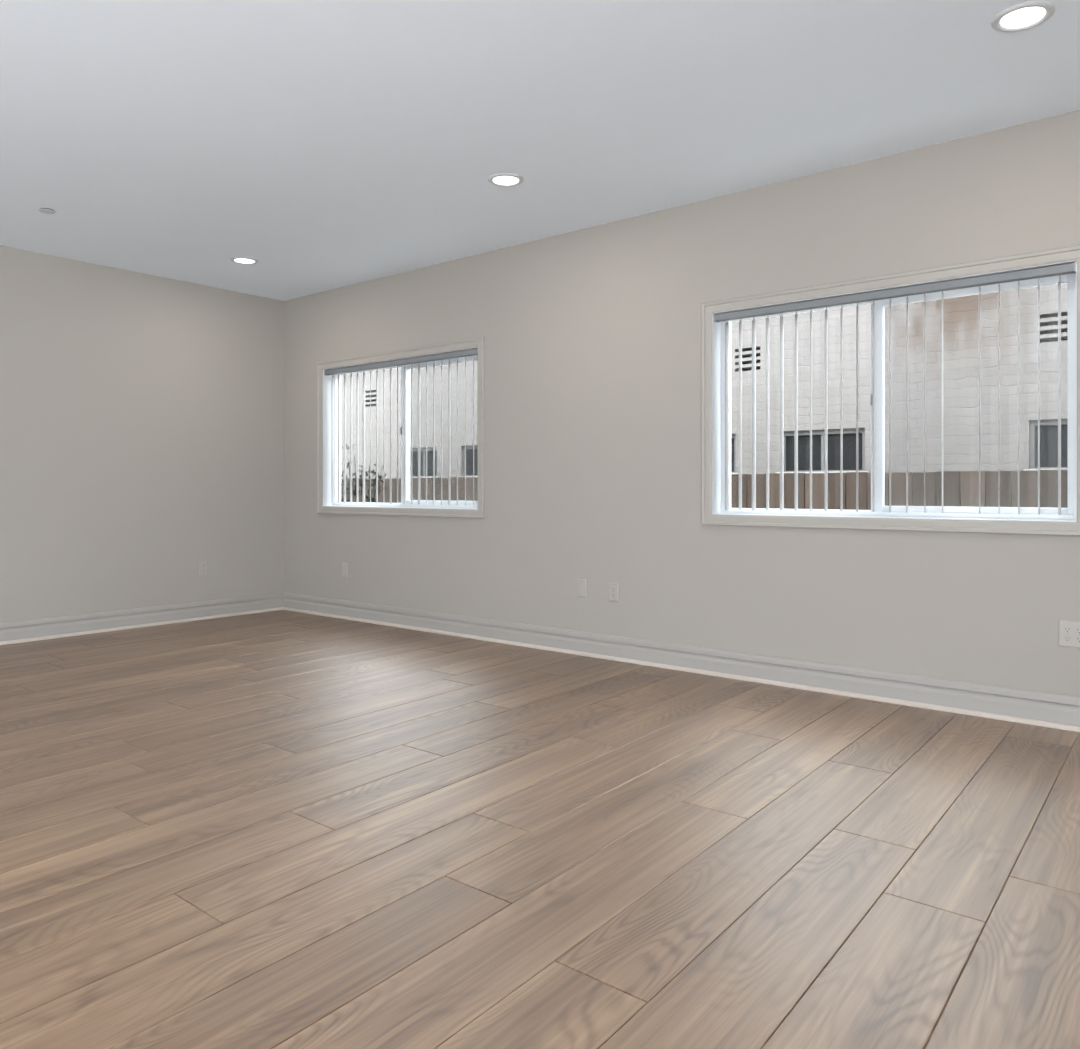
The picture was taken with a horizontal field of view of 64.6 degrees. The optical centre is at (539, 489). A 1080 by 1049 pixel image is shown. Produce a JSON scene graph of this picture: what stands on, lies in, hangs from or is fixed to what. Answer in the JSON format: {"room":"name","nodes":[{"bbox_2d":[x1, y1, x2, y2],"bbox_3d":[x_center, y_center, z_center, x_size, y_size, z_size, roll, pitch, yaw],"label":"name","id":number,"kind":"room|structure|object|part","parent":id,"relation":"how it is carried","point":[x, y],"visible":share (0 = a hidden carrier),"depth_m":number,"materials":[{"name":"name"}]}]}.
{"room":"empty living room","nodes":[
{"label":"empty living room","id":0,"kind":"room"},
{"bbox_2d":[0,245,283,622],"bbox_3d":[-4.938,-0.329,4.476,0.150,2.890,8.200,0,0,39],"label":"wall","id":1,"kind":"structure","parent":0,"point":[142,415],"depth_m":6.55,"materials":[{"name":"grey paint"}]},
{"bbox_2d":[0,593,282,644],"bbox_3d":[-4.875,0.992,4.411,0.031,0.148,8.180,0,0,39],"label":"baseboard","id":2,"kind":"structure","parent":1,"relation":"attached to","point":[98,622],"depth_m":6.54,"materials":[{"name":"white paint"}]},
{"bbox_2d":[199,561,206,574],"bbox_3d":[-2.762,0.647,7.004,0.009,0.115,0.070,0,0,39],"label":"wall outlet","id":3,"kind":"object","parent":1,"relation":"attached to","point":[202,564],"visible":1,"depth_m":7.00,"materials":[{"name":"grey plastic"}]},
{"bbox_2d":[0,610,1079,1048],"bbox_3d":[-1.401,1.091,1.574,9.000,0.050,8.200,0,0,39],"label":"floor","id":4,"kind":"structure","parent":0,"point":[278,829],"depth_m":2.50,"materials":[{"name":"brown wood"}]},
{"bbox_2d":[0,0,1079,300],"bbox_3d":[-1.401,-1.724,1.574,9.000,0.100,8.200,0,0,39],"label":"ceiling","id":5,"kind":"structure","parent":0,"point":[326,144],"depth_m":3.80,"materials":[{"name":"white paint"}]},
{"bbox_2d":[39,208,55,213],"bbox_3d":[-2.955,-1.668,5.120,0.088,0.012,0.088,0,0,39],"label":"sprinkler cover","id":6,"kind":"object","parent":5,"relation":"attached to","point":[43,210],"visible":1,"depth_m":5.11,"materials":[{"name":"grey metal"}]},
{"bbox_2d":[230,257,258,264],"bbox_3d":[-2.161,-1.669,6.246,0.196,0.010,0.196,0,0,39],"label":"recessed light","id":7,"kind":"object","parent":5,"relation":"in","point":[240,260],"visible":1,"depth_m":6.23,"materials":[{"name":"grey plastic"}]},
{"bbox_2d":[488,173,523,186],"bbox_3d":[-0.185,-1.669,4.618,0.196,0.010,0.196,0,0,39],"label":"recessed light","id":8,"kind":"object","parent":5,"relation":"in","point":[499,179],"visible":1,"depth_m":4.60,"materials":[{"name":"grey"}]},
{"bbox_2d":[991,1,1054,31],"bbox_3d":[1.710,-1.669,3.025,0.196,0.010,0.196,0,0,39],"label":"recessed light","id":9,"kind":"object","parent":5,"relation":"in","point":[1026,15],"visible":1,"depth_m":3.01,"materials":[{"name":"grey"}]},
{"bbox_2d":[284,110,1079,696],"bbox_3d":[-1.395,-0.329,6.982,16.150,2.890,0.170,0,0,39],"label":"wall","id":10,"kind":"structure","parent":0,"point":[592,336],"depth_m":5.10,"materials":[{"name":"grey paint"}]},
{"bbox_2d":[342,563,347,576],"bbox_3d":[-1.612,0.666,7.045,0.070,0.115,0.007,0,0,39],"label":"wall plate","id":11,"kind":"object","parent":10,"relation":"attached to","point":[344,565],"visible":1,"depth_m":7.04,"materials":[{"name":"grey plastic"}]},
{"bbox_2d":[317,337,483,517],"bbox_3d":[-1.095,-0.434,6.721,1.935,1.284,0.184,0,0,39],"label":"window","id":12,"kind":"structure","parent":10,"relation":"in","point":[324,505],"depth_m":6.75,"materials":[{"name":"white plastic"}]},
{"bbox_2d":[324,348,477,505],"bbox_3d":[-1.112,-0.446,6.700,1.802,1.128,0.073,0,0,39],"label":"vertical blind","id":13,"kind":"object","parent":12,"relation":"attached to","point":[471,352],"visible":0.99,"depth_m":6.73,"materials":[{"name":"white plastic"}]},
{"bbox_3d":[-0.703,-0.431,6.505,0.876,1.092,0.008,0,0,39],"label":"screen frame","id":14,"kind":"part","parent":12,"relation":"part of","materials":[{"name":"white plastic"}]},
{"bbox_3d":[-0.739,-0.432,6.486,0.918,1.096,0.028,0,0,39],"label":"sliding sash","id":15,"kind":"part","parent":12,"relation":"part of","materials":[{"name":"clear glass"}]},
{"bbox_2d":[577,579,585,596],"bbox_3d":[0.268,0.638,5.503,0.070,0.115,0.007,0,0,39],"label":"wall plate","id":16,"kind":"object","parent":10,"relation":"attached to","point":[581,583],"visible":1,"depth_m":5.50,"materials":[{"name":"grey plastic"}]},
{"bbox_2d":[609,582,618,601],"bbox_3d":[0.460,0.644,5.344,0.070,0.115,0.009,0,0,39],"label":"wall outlet","id":17,"kind":"object","parent":10,"relation":"attached to","point":[613,587],"visible":1,"depth_m":5.34,"materials":[{"name":"grey plastic"}]},
{"bbox_2d":[283,592,1079,731],"bbox_3d":[1.189,0.992,4.732,9.000,0.148,0.031,0,0,39],"label":"baseboard","id":18,"kind":"structure","parent":10,"relation":"attached to","point":[1058,711],"depth_m":4.76,"materials":[{"name":"white paint"}]},
{"bbox_2d":[702,245,1079,535],"bbox_3d":[1.730,-0.434,4.403,1.914,1.284,0.184,0,0,39],"label":"window","id":19,"kind":"structure","parent":10,"relation":"in","point":[953,519],"depth_m":4.38,"materials":[{"name":"white plastic"}]},
{"bbox_2d":[714,262,1075,514],"bbox_3d":[1.714,-0.446,4.383,1.781,1.128,0.088,0,0,39],"label":"vertical blind","id":20,"kind":"object","parent":19,"relation":"attached to","point":[1069,268],"visible":0.98,"depth_m":4.41,"materials":[{"name":"white plastic"}]},
{"bbox_3d":[2.083,-0.432,4.172,0.908,1.096,0.028,0,0,39],"label":"sliding sash","id":21,"kind":"part","parent":19,"relation":"part of","materials":[{"name":"clear glass"}]},
{"bbox_2d":[1058,620,1079,647],"bbox_3d":[2.364,0.643,3.783,0.116,0.115,0.009,0,0,39],"label":"wall outlet","id":22,"kind":"object","parent":10,"relation":"attached to","point":[1068,631],"visible":1,"depth_m":3.79,"materials":[{"name":"grey plastic"}]},
{"bbox_2d":[1063,626,1071,632],"bbox_3d":[2.344,0.623,3.795,0.034,0.034,0.003,0,0,39],"label":"receptacle","id":23,"kind":"object","parent":22,"relation":"attached to","point":[1066,629],"depth_m":3.79,"materials":[{"name":"grey plastic"}]},
{"bbox_2d":[1063,634,1071,641],"bbox_3d":[2.344,0.662,3.795,0.034,0.034,0.003,0,0,39],"label":"receptacle","id":24,"kind":"object","parent":22,"relation":"attached to","point":[1066,637],"depth_m":3.79,"materials":[{"name":"grey plastic"}]},
{"bbox_2d":[1075,627,1079,633],"bbox_3d":[2.380,0.623,3.766,0.034,0.034,0.003,0,0,39],"label":"receptacle","id":25,"kind":"object","parent":22,"relation":"attached to","point":[1077,629],"depth_m":3.77,"materials":[{"name":"grey plastic"}]},
{"bbox_2d":[1075,635,1079,642],"bbox_3d":[2.380,0.662,3.766,0.034,0.034,0.003,0,0,39],"label":"receptacle","id":26,"kind":"object","parent":22,"relation":"attached to","point":[1077,637],"depth_m":3.77,"materials":[{"name":"grey plastic"}]},
{"label":"outside","id":27,"kind":"structure","parent":0,"visible":0},
{"bbox_3d":[0.450,1.516,9.349,22.000,0.100,5.830,0,0,39],"label":"ground","id":28,"kind":"structure","parent":27,"visible":0},
{"bbox_2d":[341,444,386,502],"bbox_3d":[-1.766,0.508,8.414,0.661,1.918,0.261,0,0,24],"label":"shrub","id":29,"kind":"object","parent":28,"relation":"on","point":[361,470],"visible":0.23,"depth_m":8.39,"materials":[{"name":"green plant"}]},
{"bbox_2d":[341,283,1067,493],"bbox_3d":[-0.238,-0.190,9.299,19.200,3.411,0.260,0,0,39],"label":"neighbouring house","id":30,"kind":"structure","parent":28,"relation":"on","point":[960,314],"depth_m":6.75,"materials":[{"name":"paint"}]},
{"bbox_2d":[742,349,759,370],"bbox_3d":[1.922,-1.157,7.679,0.265,0.230,0.015,0,0,39],"label":"vent","id":31,"kind":"object","parent":30,"relation":"attached to","point":[746,349],"depth_m":7.69,"materials":[{"name":"black metal"}]},
{"bbox_3d":[2.354,-0.126,7.156,0.785,0.042,0.065,0,0,39],"label":"window sill","id":32,"kind":"part","parent":30,"relation":"part of","materials":[{"name":"paint"}]},
{"bbox_3d":[3.819,-0.126,5.954,0.785,0.042,0.065,0,0,39],"label":"window sill","id":33,"kind":"part","parent":30,"relation":"part of","materials":[{"name":"paint"}]},
{"bbox_2d":[1042,314,1067,342],"bbox_3d":[3.764,-1.157,6.167,0.260,0.230,0.015,0,0,39],"label":"vent","id":34,"kind":"object","parent":30,"relation":"attached to","point":[1062,339],"depth_m":6.18,"materials":[{"name":"black"}]},
{"bbox_2d":[341,469,1067,509],"bbox_3d":[0.548,0.676,7.053,8.564,1.580,0.145,0,0,39],"label":"wooden fence","id":35,"kind":"object","parent":28,"relation":"on","point":[1028,480],"visible":0.19,"depth_m":5.55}
]}

